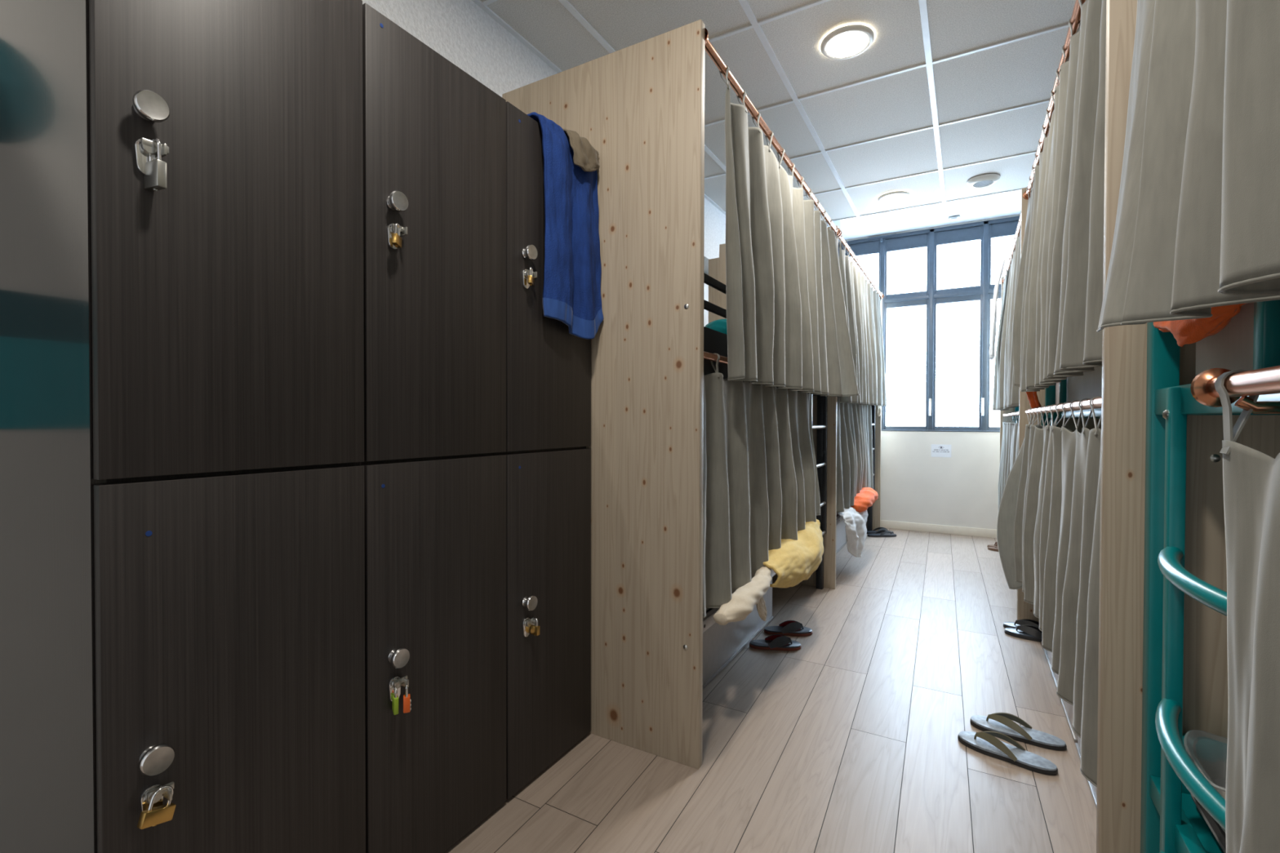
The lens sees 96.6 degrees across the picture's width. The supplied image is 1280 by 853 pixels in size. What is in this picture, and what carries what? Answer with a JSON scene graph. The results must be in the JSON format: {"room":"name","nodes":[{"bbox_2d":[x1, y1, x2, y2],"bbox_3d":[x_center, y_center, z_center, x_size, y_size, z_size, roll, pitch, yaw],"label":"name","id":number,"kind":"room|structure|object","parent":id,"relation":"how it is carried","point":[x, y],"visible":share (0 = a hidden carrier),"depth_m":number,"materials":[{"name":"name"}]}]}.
{"room":"dormitory","nodes":[
{"label":"dormitory","id":0,"kind":"room"},
{"bbox_2d":[703,274,708,326],"bbox_3d":[-0.488,-0.412,2.859,0.100,2.950,7.880,1,1,30],"label":"wall","id":1,"kind":"structure","parent":0,"point":[705,286],"depth_m":4.51,"materials":[{"name":"white paint"}]},
{"bbox_2d":[362,0,725,275],"bbox_3d":[-0.740,-1.388,2.119,0.185,0.420,6.365,1,1,30],"label":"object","id":2,"kind":"structure","parent":1,"relation":"attached to","point":[461,32],"depth_m":2.16,"materials":[{"name":"paint"}]},
{"bbox_2d":[444,528,1096,852],"bbox_3d":[0.867,1.056,2.039,3.853,0.060,7.780,1,1,30],"label":"floor","id":3,"kind":"structure","parent":0,"point":[846,740],"depth_m":1.80,"materials":[{"name":"brown wood"}]},
{"bbox_2d":[0,0,365,852],"bbox_3d":[-0.875,0.080,1.113,0.530,1.908,0.420,1,1,30],"label":"locker","id":4,"kind":"object","parent":3,"relation":"on","point":[182,517],"visible":0.97,"depth_m":0.94,"materials":[{"name":"laminate"}]},
{"bbox_2d":[143,137,166,191],"bbox_3d":[-0.729,-0.394,0.857,0.034,0.078,0.013,0,1,21],"label":"padlock","id":5,"kind":"object","parent":4,"relation":"hanging from","point":[155,178],"visible":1,"depth_m":0.85,"materials":[{"name":"metal"}]},
{"bbox_2d":[137,785,175,829],"bbox_3d":[-0.728,0.575,0.859,0.013,0.055,0.045,0,1,23],"label":"padlock","id":6,"kind":"object","parent":4,"relation":"attached to","point":[152,816],"visible":1,"depth_m":0.85,"materials":[{"name":"gold metal"}]},
{"bbox_2d":[359,3,506,852],"bbox_3d":[-0.667,0.076,1.476,0.530,1.908,0.416,1,1,30],"label":"locker","id":7,"kind":"object","parent":3,"relation":"on","point":[434,135],"visible":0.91,"depth_m":1.32,"materials":[{"name":"laminate"}]},
{"bbox_2d":[391,687,398,715],"bbox_3d":[-0.528,0.590,1.230,0.010,0.058,0.028,0,1,-31],"label":"padlock","id":8,"kind":"object","parent":7,"relation":"attached to","point":[395,698],"visible":1,"depth_m":1.22,"materials":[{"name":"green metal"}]},
{"bbox_2d":[391,222,401,248],"bbox_3d":[-0.516,-0.407,1.210,0.012,0.052,0.029,0,1,1],"label":"padlock","id":9,"kind":"object","parent":7,"relation":"attached to","point":[396,240],"visible":1,"depth_m":1.20,"materials":[{"name":"gold metal"}]},
{"bbox_2d":[403,683,411,713],"bbox_3d":[-0.504,0.588,1.234,0.016,0.062,0.017,0,1,-22],"label":"padlock","id":10,"kind":"object","parent":7,"relation":"attached to","point":[406,698],"visible":1,"depth_m":1.23,"materials":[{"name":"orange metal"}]},
{"bbox_2d":[501,101,591,799],"bbox_3d":[-0.463,0.072,1.831,0.530,1.908,0.399,1,1,30],"label":"locker","id":11,"kind":"object","parent":3,"relation":"on","point":[548,367],"visible":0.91,"depth_m":1.66,"materials":[{"name":"laminate"}]},
{"bbox_2d":[527,266,534,285],"bbox_3d":[-0.303,-0.418,1.583,0.012,0.052,0.028,0,1,7],"label":"padlock","id":12,"kind":"object","parent":11,"relation":"attached to","point":[531,279],"visible":1,"depth_m":1.58,"materials":[{"name":"gold metal"}]},
{"bbox_2d":[530,617,539,635],"bbox_3d":[-0.297,0.565,1.612,0.028,0.050,0.012,1,1,36],"label":"padlock","id":13,"kind":"object","parent":11,"relation":"attached to","point":[535,630],"visible":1,"depth_m":1.61,"materials":[{"name":"gold metal"}]},
{"bbox_2d":[526,111,603,339],"bbox_3d":[-0.276,-0.592,1.781,0.217,0.635,0.282,1,1,30],"label":"towel","id":14,"kind":"object","parent":11,"relation":"on","point":[571,288],"visible":0.8,"depth_m":1.70,"materials":[{"name":"blue fabric"}]},
{"bbox_2d":[563,128,599,172],"bbox_3d":[-0.221,-0.849,1.806,0.162,0.127,0.149,1,1,30],"label":"washcloth","id":15,"kind":"object","parent":14,"relation":"on","point":[585,156],"visible":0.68,"depth_m":1.74,"materials":[{"name":"beige fabric"}]},
{"bbox_2d":[502,19,704,769],"bbox_3d":[-0.191,-0.090,1.923,0.866,2.232,0.034,1,1,30],"label":"wall","id":16,"kind":"structure","parent":3,"relation":"on","point":[640,105],"depth_m":1.78,"materials":[{"name":"brown wood"}]},
{"bbox_2d":[703,351,728,364],"bbox_3d":[0.549,-0.236,2.433,0.048,0.048,1.590,1,1,30],"label":"curtain rod","id":17,"kind":"object","parent":16,"relation":"attached to","point":[707,356],"visible":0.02,"depth_m":1.89,"materials":[{"name":"orange metal"}]},
{"bbox_2d":[702,353,820,617],"bbox_3d":[0.565,0.178,2.426,0.102,0.860,1.571,1,1,29],"label":"curtain","id":18,"kind":"object","parent":17,"relation":"hanging from","point":[761,488],"visible":0.86,"depth_m":2.21,"materials":[{"name":"grey fabric"}]},
{"bbox_2d":[704,27,840,235],"bbox_3d":[0.696,-1.186,2.611,0.048,0.048,2.065,1,1,30],"label":"curtain rod","id":19,"kind":"object","parent":16,"relation":"attached to","point":[709,49],"visible":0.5,"depth_m":2.17,"materials":[{"name":"orange metal"}]},
{"bbox_2d":[719,64,859,396],"bbox_3d":[0.788,-0.683,2.641,0.196,1.038,1.859,1,1,30],"label":"curtain","id":20,"kind":"object","parent":19,"relation":"hanging from","point":[787,326],"visible":0.99,"depth_m":2.31,"materials":[{"name":"grey fabric"}]},
{"bbox_2d":[702,577,773,688],"bbox_3d":[0.227,0.861,2.748,0.571,0.310,0.923,1,1,30],"label":"drawer","id":21,"kind":"object","parent":3,"relation":"on","point":[722,644],"visible":0.23,"depth_m":2.45,"materials":[{"name":"grey metal"}]},
{"bbox_2d":[702,272,827,632],"bbox_3d":[0.310,0.185,2.848,0.804,1.660,2.045,1,1,30],"label":"bunk bed","id":22,"kind":"object","parent":3,"relation":"on","point":[714,341],"visible":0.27,"depth_m":2.64,"materials":[{"name":"metal"}]},
{"bbox_3d":[0.297,-0.268,2.842,0.710,0.120,1.930,1,1,30],"label":"mattress","id":23,"kind":"object","parent":22,"relation":"on","visible":0},
{"bbox_2d":[705,319,727,334],"bbox_3d":[0.476,-0.478,3.153,0.271,0.235,0.277,0,1,-12],"label":"pillow","id":24,"kind":"object","parent":23,"relation":"on","point":[720,325],"visible":0.15,"depth_m":3.05,"materials":[{"name":"teal fabric"}]},
{"bbox_3d":[0.295,0.607,2.853,0.710,0.120,1.930,1,1,30],"label":"mattress","id":25,"kind":"object","parent":22,"relation":"on","visible":0},
{"bbox_2d":[712,566,772,625],"bbox_3d":[0.402,0.602,2.055,0.098,0.083,0.577,1,1,29],"label":"sheet","id":26,"kind":"object","parent":25,"relation":"on","point":[744,599],"visible":0.93,"depth_m":1.92,"materials":[{"name":"beige fabric"}]},
{"bbox_2d":[756,596,767,621],"bbox_3d":[0.442,0.662,2.103,0.029,0.141,0.138,1,1,30],"label":"garment","id":27,"kind":"object","parent":26,"relation":"hanging from","point":[761,606],"visible":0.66,"depth_m":2.10,"materials":[{"name":"beige fabric"}]},
{"bbox_2d":[762,519,823,587],"bbox_3d":[0.713,0.581,2.630,0.212,0.201,0.864,1,1,30],"label":"blanket","id":28,"kind":"object","parent":25,"relation":"on","point":[795,562],"visible":0.74,"depth_m":2.45,"materials":[{"name":"yellow fabric"}]},
{"bbox_2d":[708,225,838,589],"bbox_3d":[0.847,-0.117,3.742,0.854,2.245,0.034,1,1,30],"label":"wall","id":29,"kind":"structure","parent":3,"relation":"on","point":[717,266],"depth_m":3.55,"materials":[{"name":"brown wood"}]},
{"bbox_2d":[749,634,801,651],"bbox_3d":[0.624,0.990,2.632,0.235,0.055,0.093,0,1,0],"label":"flip flop","id":30,"kind":"object","parent":3,"relation":"on","point":[774,642],"visible":1,"depth_m":2.61,"materials":[{"name":"black rubber"}]},
{"bbox_2d":[764,620,812,636],"bbox_3d":[0.730,0.988,2.812,0.235,0.055,0.093,0,1,7],"label":"flip flop","id":31,"kind":"object","parent":3,"relation":"on","point":[788,628],"visible":1,"depth_m":2.79,"materials":[{"name":"black rubber"}]},
{"bbox_2d":[835,520,846,553],"bbox_3d":[1.271,0.841,4.567,0.571,0.310,0.938,1,1,30],"label":"drawer","id":32,"kind":"object","parent":3,"relation":"on","point":[841,542],"visible":0.13,"depth_m":4.62,"materials":[{"name":"grey metal"}]},
{"bbox_2d":[835,396,875,530],"bbox_3d":[1.355,0.165,4.669,0.804,1.660,2.045,1,1,30],"label":"bunk bed","id":33,"kind":"object","parent":3,"relation":"on","point":[839,518],"visible":0.09,"depth_m":5.32,"materials":[{"name":"metal"}]},
{"bbox_2d":[837,506,867,557],"bbox_3d":[1.501,0.714,3.960,0.122,0.352,0.752,1,1,30],"label":"sheet","id":34,"kind":"object","parent":33,"relation":"hanging from","point":[855,530],"visible":0.84,"depth_m":3.81,"materials":[{"name":"white fabric"}]},
{"bbox_2d":[850,487,878,512],"bbox_3d":[1.657,0.537,4.227,0.172,0.138,0.665,1,1,30],"label":"towel","id":35,"kind":"object","parent":34,"relation":"on","point":[867,496],"visible":0.86,"depth_m":4.06,"materials":[{"name":"orange fabric"}]},
{"bbox_2d":[876,405,881,416],"bbox_3d":[2.100,-0.158,5.019,0.044,0.143,0.142,1,1,30],"label":"cloth","id":36,"kind":"object","parent":33,"relation":"hanging from","point":[879,411],"visible":0.67,"depth_m":5.00,"materials":[{"name":"white fabric"}]},
{"bbox_3d":[1.598,-0.257,4.260,0.048,0.048,1.615,1,1,30],"label":"curtain rod","id":37,"kind":"object","parent":33,"relation":"attached to","visible":0},
{"bbox_2d":[836,396,873,511],"bbox_3d":[1.611,0.135,4.254,0.098,0.815,1.537,1,1,29],"label":"curtain","id":38,"kind":"object","parent":37,"relation":"hanging from","point":[855,465],"visible":0.86,"depth_m":3.95,"materials":[{"name":"grey fabric"}]},
{"bbox_2d":[866,292,882,530],"bbox_3d":[1.893,-0.138,5.565,0.854,2.245,0.030,1,1,30],"label":"wall","id":39,"kind":"structure","parent":3,"relation":"on","point":[877,504],"depth_m":5.36,"materials":[{"name":"brown wood"}]},
{"bbox_2d":[838,231,884,298],"bbox_3d":[1.740,-1.207,4.430,0.048,0.048,2.070,1,1,30],"label":"curtain rod","id":40,"kind":"object","parent":39,"relation":"attached to","point":[842,241],"visible":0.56,"depth_m":4.17,"materials":[{"name":"orange metal"}]},
{"bbox_2d":[838,235,887,406],"bbox_3d":[1.762,-0.691,4.417,0.101,1.063,1.988,1,1,30],"label":"curtain","id":41,"kind":"object","parent":40,"relation":"hanging from","point":[863,304],"visible":0.87,"depth_m":4.27,"materials":[{"name":"grey fabric"}]},
{"bbox_2d":[866,527,893,533],"bbox_3d":[2.207,0.961,5.267,0.268,0.055,0.092,0,1,1],"label":"flip flop","id":42,"kind":"object","parent":3,"relation":"on","point":[873,531],"visible":0.62,"depth_m":5.25,"materials":[{"name":"black rubber"}]},
{"bbox_2d":[867,529,896,537],"bbox_3d":[2.182,0.962,5.139,0.268,0.055,0.092,0,1,-10],"label":"flip flop","id":43,"kind":"object","parent":3,"relation":"on","point":[885,533],"visible":1,"depth_m":5.11,"materials":[{"name":"black rubber"}]},
{"bbox_2d":[986,542,997,546],"bbox_3d":[2.986,0.966,4.643,0.268,0.062,0.094,1,1,32],"label":"sandal","id":44,"kind":"object","parent":3,"relation":"on","point":[996,543],"visible":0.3,"depth_m":4.68,"materials":[{"name":"black rubber"}]},
{"bbox_2d":[987,543,998,551],"bbox_3d":[2.932,0.968,4.550,0.268,0.062,0.094,1,1,36],"label":"sandal","id":45,"kind":"object","parent":3,"relation":"on","point":[993,548],"visible":0.35,"depth_m":4.59,"materials":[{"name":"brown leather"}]},
{"bbox_2d":[999,275,1015,466],"bbox_3d":[3.438,-0.121,4.523,0.982,2.245,0.030,1,1,30],"label":"wall","id":46,"kind":"structure","parent":3,"relation":"on","point":[1013,409],"depth_m":4.75,"materials":[{"name":"white paint"}]},
{"bbox_2d":[1001,213,1021,283],"bbox_3d":[2.517,-1.198,3.838,0.048,0.048,2.054,1,1,30],"label":"curtain rod","id":47,"kind":"object","parent":46,"relation":"attached to","point":[1018,229],"visible":0.24,"depth_m":3.72,"materials":[{"name":"orange metal"}]},
{"bbox_2d":[989,259,1005,359],"bbox_3d":[2.634,-0.850,4.210,0.095,0.706,0.246,1,1,30],"label":"curtain","id":48,"kind":"object","parent":47,"relation":"hanging from","point":[993,327],"visible":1,"depth_m":4.14,"materials":[{"name":"white fabric"}]},
{"bbox_2d":[992,210,1021,410],"bbox_3d":[2.493,-0.667,3.847,0.111,1.093,1.967,1,1,29],"label":"curtain","id":49,"kind":"object","parent":47,"relation":"hanging from","point":[1006,395],"visible":0.76,"depth_m":3.72,"materials":[{"name":"grey fabric"}]},
{"bbox_2d":[957,731,1057,775],"bbox_3d":[1.144,1.001,1.785,0.092,0.056,0.268,0,1,-41],"label":"flip flop","id":50,"kind":"object","parent":3,"relation":"on","point":[986,743],"visible":1,"depth_m":1.77,"materials":[{"name":"black rubber"}]},
{"bbox_2d":[1012,405,1018,422],"bbox_3d":[2.939,0.181,3.611,0.895,1.660,2.035,1,1,30],"label":"bunk bed","id":51,"kind":"object","parent":3,"relation":"on","point":[1016,407],"visible":0.02,"depth_m":4.64,"materials":[{"name":"teal metal"}]},
{"bbox_2d":[969,712,1066,751],"bbox_3d":[1.256,1.000,1.901,0.268,0.056,0.092,1,1,34],"label":"flip flop","id":52,"kind":"object","parent":3,"relation":"on","point":[1001,722],"visible":0.98,"depth_m":1.89,"materials":[{"name":"black rubber"}]},
{"bbox_2d":[1003,618,1039,628],"bbox_3d":[1.962,0.992,2.831,0.268,0.053,0.092,1,1,33],"label":"flip flop","id":53,"kind":"object","parent":3,"relation":"on","point":[1025,621],"visible":0.4,"depth_m":2.85,"materials":[{"name":"black rubber"}]},
{"bbox_2d":[1004,625,1042,641],"bbox_3d":[1.910,0.993,2.740,0.268,0.053,0.092,1,1,36],"label":"flip flop","id":54,"kind":"object","parent":3,"relation":"on","point":[1032,633],"visible":0.63,"depth_m":2.75,"materials":[{"name":"black rubber"}]},
{"bbox_2d":[1017,187,1101,622],"bbox_3d":[2.399,-0.101,2.716,0.986,2.245,0.030,1,1,30],"label":"wall","id":55,"kind":"structure","parent":3,"relation":"on","point":[1024,610],"depth_m":2.93,"materials":[{"name":"brown wood"}]},
{"bbox_2d":[1003,411,1018,417],"bbox_3d":[2.485,-0.082,3.800,0.048,0.048,1.934,1,1,30],"label":"curtain rod","id":56,"kind":"object","parent":55,"relation":"attached to","point":[1014,413],"visible":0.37,"depth_m":3.72,"materials":[{"name":"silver metal"}]},
{"bbox_2d":[998,410,1018,509],"bbox_3d":[2.480,0.351,3.804,0.075,0.898,1.858,1,1,30],"label":"curtain","id":57,"kind":"object","parent":56,"relation":"hanging from","point":[1010,442],"visible":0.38,"depth_m":4.02,"materials":[{"name":"grey fabric"}]},
{"bbox_2d":[1041,640,1077,742],"bbox_3d":[1.923,0.878,2.100,0.641,0.300,0.948,1,1,30],"label":"drawer","id":58,"kind":"object","parent":3,"relation":"on","point":[1068,708],"visible":0.11,"depth_m":2.03,"materials":[{"name":"grey metal"}]},
{"bbox_2d":[1040,377,1101,426],"bbox_3d":[1.902,0.202,1.805,0.895,1.660,2.040,1,1,30],"label":"bunk bed","id":59,"kind":"object","parent":3,"relation":"on","point":[1050,393],"visible":0.02,"depth_m":2.45,"materials":[{"name":"teal metal"}]},
{"bbox_2d":[1055,366,1102,404],"bbox_3d":[1.909,-0.135,1.785,0.788,0.165,1.900,1,1,30],"label":"mattress","id":60,"kind":"object","parent":59,"relation":"on","point":[1089,385],"visible":0.04,"depth_m":2.10,"materials":[{"name":"grey fabric"}]},
{"bbox_2d":[1026,376,1067,408],"bbox_3d":[1.900,-0.169,2.643,0.189,0.182,0.245,1,1,30],"label":"towel","id":61,"kind":"object","parent":60,"relation":"on","point":[1033,397],"visible":0.31,"depth_m":2.66,"materials":[{"name":"orange fabric"}]},
{"bbox_2d":[1075,735,1097,807],"bbox_3d":[1.498,0.886,1.358,0.641,0.300,0.718,1,1,30],"label":"drawer","id":62,"kind":"object","parent":3,"relation":"on","point":[1093,788],"visible":0.13,"depth_m":1.62,"materials":[{"name":"grey metal"}]},
{"bbox_2d":[1096,0,1279,852],"bbox_3d":[1.362,-0.081,0.907,0.982,2.245,0.034,1,1,30],"label":"wall","id":63,"kind":"structure","parent":3,"relation":"on","point":[1124,347],"depth_m":1.12,"materials":[{"name":"brown wood"}]},
{"bbox_2d":[1022,0,1086,199],"bbox_3d":[1.479,-1.177,2.031,0.048,0.048,2.054,1,1,30],"label":"curtain rod","id":64,"kind":"object","parent":63,"relation":"attached to","point":[1075,20],"visible":0.58,"depth_m":1.94,"materials":[{"name":"orange metal"}]},
{"bbox_2d":[1013,0,1106,391],"bbox_3d":[1.441,-0.669,2.022,0.100,1.048,1.964,1,1,30],"label":"curtain","id":65,"kind":"object","parent":64,"relation":"hanging from","point":[1058,303],"visible":0.98,"depth_m":1.50,"materials":[{"name":"grey fabric"}]},
{"bbox_2d":[1025,396,1102,414],"bbox_3d":[1.443,-0.062,1.986,0.048,0.048,1.918,1,1,30],"label":"curtain rod","id":66,"kind":"object","parent":63,"relation":"attached to","point":[1096,402],"visible":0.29,"depth_m":1.57,"materials":[{"name":"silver metal"}]},
{"bbox_2d":[996,395,1101,786],"bbox_3d":[1.386,0.364,1.987,0.168,0.883,1.838,1,1,30],"label":"curtain","id":67,"kind":"object","parent":66,"relation":"hanging from","point":[1048,524],"visible":0.96,"depth_m":1.64,"materials":[{"name":"grey fabric"}]},
{"bbox_3d":[0.442,-1.157,0.225,0.048,0.048,2.052,1,1,30],"label":"curtain rod","id":68,"kind":"object","parent":63,"relation":"attached to","visible":0},
{"bbox_2d":[1096,0,1279,332],"bbox_3d":[0.584,-0.642,0.528,0.120,1.068,1.269,1,1,28],"label":"curtain","id":69,"kind":"object","parent":68,"relation":"hanging from","point":[1197,230],"visible":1,"depth_m":0.64,"materials":[{"name":"grey fabric"}]},
{"bbox_2d":[1140,299,1279,852],"bbox_3d":[0.831,0.222,-0.002,0.953,1.660,2.060,1,1,30],"label":"bunk bed","id":70,"kind":"object","parent":3,"relation":"on","point":[1171,822],"visible":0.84,"depth_m":0.94,"materials":[{"name":"teal metal"}]},
{"bbox_2d":[1191,794,1226,852],"bbox_3d":[0.857,0.654,-0.009,0.815,0.060,1.925,1,1,30],"label":"mattress","id":71,"kind":"object","parent":70,"relation":"on","point":[1219,833],"visible":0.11,"depth_m":0.91,"materials":[{"name":"grey fabric"}]},
{"bbox_2d":[1183,729,1227,832],"bbox_3d":[0.953,0.566,0.866,0.164,0.090,0.214,1,1,30],"label":"plastic container","id":72,"kind":"object","parent":71,"relation":"on","point":[1207,751],"visible":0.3,"depth_m":0.96,"materials":[{"name":"grey plastic"}]},
{"bbox_2d":[1195,302,1253,376],"bbox_3d":[0.858,-0.114,-0.018,0.815,0.165,1.925,1,1,30],"label":"mattress","id":73,"kind":"object","parent":70,"relation":"on","point":[1231,348],"visible":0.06,"depth_m":0.86,"materials":[{"name":"grey fabric"}]},
{"bbox_2d":[1153,302,1246,346],"bbox_3d":[0.864,-0.180,0.713,0.218,0.113,0.700,1,1,30],"label":"towel","id":74,"kind":"object","parent":73,"relation":"on","point":[1186,331],"visible":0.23,"depth_m":0.85,"materials":[{"name":"orange fabric"}]},
{"bbox_2d":[1190,365,1279,413],"bbox_3d":[0.332,-0.031,0.016,0.084,0.065,1.559,1,1,30],"label":"curtain rod","id":75,"kind":"object","parent":70,"relation":"attached to","point":[1262,381],"visible":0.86,"depth_m":0.62,"materials":[{"name":"orange metal"}]},
{"bbox_2d":[1214,369,1279,852],"bbox_3d":[0.456,0.370,0.288,0.050,0.859,0.850,1,1,30],"label":"curtain","id":76,"kind":"object","parent":75,"relation":"hanging from","point":[1251,477],"visible":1,"depth_m":0.60,"materials":[{"name":"grey fabric"}]},
{"bbox_2d":[480,0,1079,221],"bbox_3d":[0.501,-1.602,1.163,3.522,0.053,6.782,1,1,30],"label":"ceiling","id":77,"kind":"structure","parent":0,"point":[944,95],"depth_m":2.59,"materials":[{"name":"tile"}]},
{"bbox_2d":[471,0,725,214],"bbox_3d":[-0.652,-1.592,2.066,0.025,0.008,6.365,1,1,30],"label":"trim","id":78,"kind":"structure","parent":77,"relation":"attached to","point":[478,2],"depth_m":2.35,"materials":[{"name":"white metal"}]},
{"bbox_2d":[820,24,874,59],"bbox_3d":[0.857,-1.586,2.361,0.210,0.014,0.210,1,1,30],"label":"recessed light","id":79,"kind":"object","parent":77,"relation":"in","point":[847,42],"visible":1,"depth_m":2.34,"materials":[{"name":"white plastic"}]},
{"bbox_2d":[826,31,868,57],"bbox_3d":[0.857,-1.584,2.361,0.168,0.005,0.168,0,1,26],"label":"diffuser","id":80,"kind":"object","parent":79,"relation":"attached to","point":[838,43],"depth_m":2.35,"materials":[{"name":"beige plastic"}]},
{"bbox_2d":[877,191,910,204],"bbox_3d":[1.780,-1.604,3.999,0.210,0.014,0.210,1,1,30],"label":"recessed light","id":81,"kind":"object","parent":77,"relation":"in","point":[895,197],"visible":1,"depth_m":3.98,"materials":[{"name":"white plastic"}]},
{"bbox_2d":[880,193,906,203],"bbox_3d":[1.780,-1.602,3.999,0.168,0.005,0.168,0,1,4],"label":"diffuser","id":82,"kind":"object","parent":81,"relation":"attached to","point":[886,197],"depth_m":3.99,"materials":[{"name":"beige plastic"}]},
{"bbox_2d":[966,173,999,187],"bbox_3d":[2.236,-1.594,3.715,0.188,0.026,0.188,1,1,30],"label":"ceiling vent","id":83,"kind":"object","parent":77,"relation":"in","point":[983,180],"visible":1,"depth_m":3.68,"materials":[{"name":"white plastic"}]},
{"bbox_2d":[973,180,992,186],"bbox_3d":[2.236,-1.591,3.715,0.106,0.016,0.106,1,1,30],"label":"grille","id":84,"kind":"object","parent":83,"relation":"attached to","point":[976,183],"depth_m":3.71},
{"bbox_2d":[839,214,1020,529],"bbox_3d":[2.794,-0.436,5.402,3.260,2.950,0.200,1,1,30],"label":"wall","id":85,"kind":"structure","parent":0,"point":[961,489],"depth_m":5.30,"materials":[{"name":"white paint"}]},
{"bbox_2d":[825,188,1022,240],"bbox_3d":[2.467,-1.760,4.810,3.260,0.280,1.527,1,1,30],"label":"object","id":86,"kind":"structure","parent":85,"relation":"attached to","point":[1006,203],"depth_m":4.99,"materials":[{"name":"white paint"}]},
{"bbox_2d":[838,215,1020,432],"bbox_3d":[2.727,-0.899,5.327,1.790,1.890,0.138,1,1,30],"label":"window","id":87,"kind":"structure","parent":85,"relation":"in","point":[937,285],"depth_m":5.31,"materials":[{"name":"blue"}]},
{"bbox_2d":[880,520,996,537],"bbox_3d":[2.738,0.952,5.327,3.060,0.075,0.014,1,1,30],"label":"baseboard","id":88,"kind":"structure","parent":85,"relation":"attached to","point":[991,533],"depth_m":5.29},
{"bbox_2d":[931,444,951,457],"bbox_3d":[2.795,0.226,5.291,0.165,0.117,0.004,1,1,30],"label":"paper sign","id":89,"kind":"object","parent":85,"relation":"attached to","point":[937,450],"visible":1,"depth_m":5.29,"materials":[{"name":"white paper"}]},
{"bbox_2d":[933,446,949,452],"bbox_3d":[2.794,0.211,5.291,0.134,0.054,0.002,1,1,30],"label":"print","id":90,"kind":"object","parent":89,"relation":"attached to","point":[935,449],"depth_m":5.29},
{"bbox_2d":[948,215,959,221],"bbox_3d":[2.776,-1.836,5.036,0.090,0.032,0.065,1,1,30],"label":"ceiling sensor","id":91,"kind":"object","parent":85,"relation":"attached to","point":[956,217],"visible":1,"depth_m":5.02,"materials":[{"name":"plastic"}]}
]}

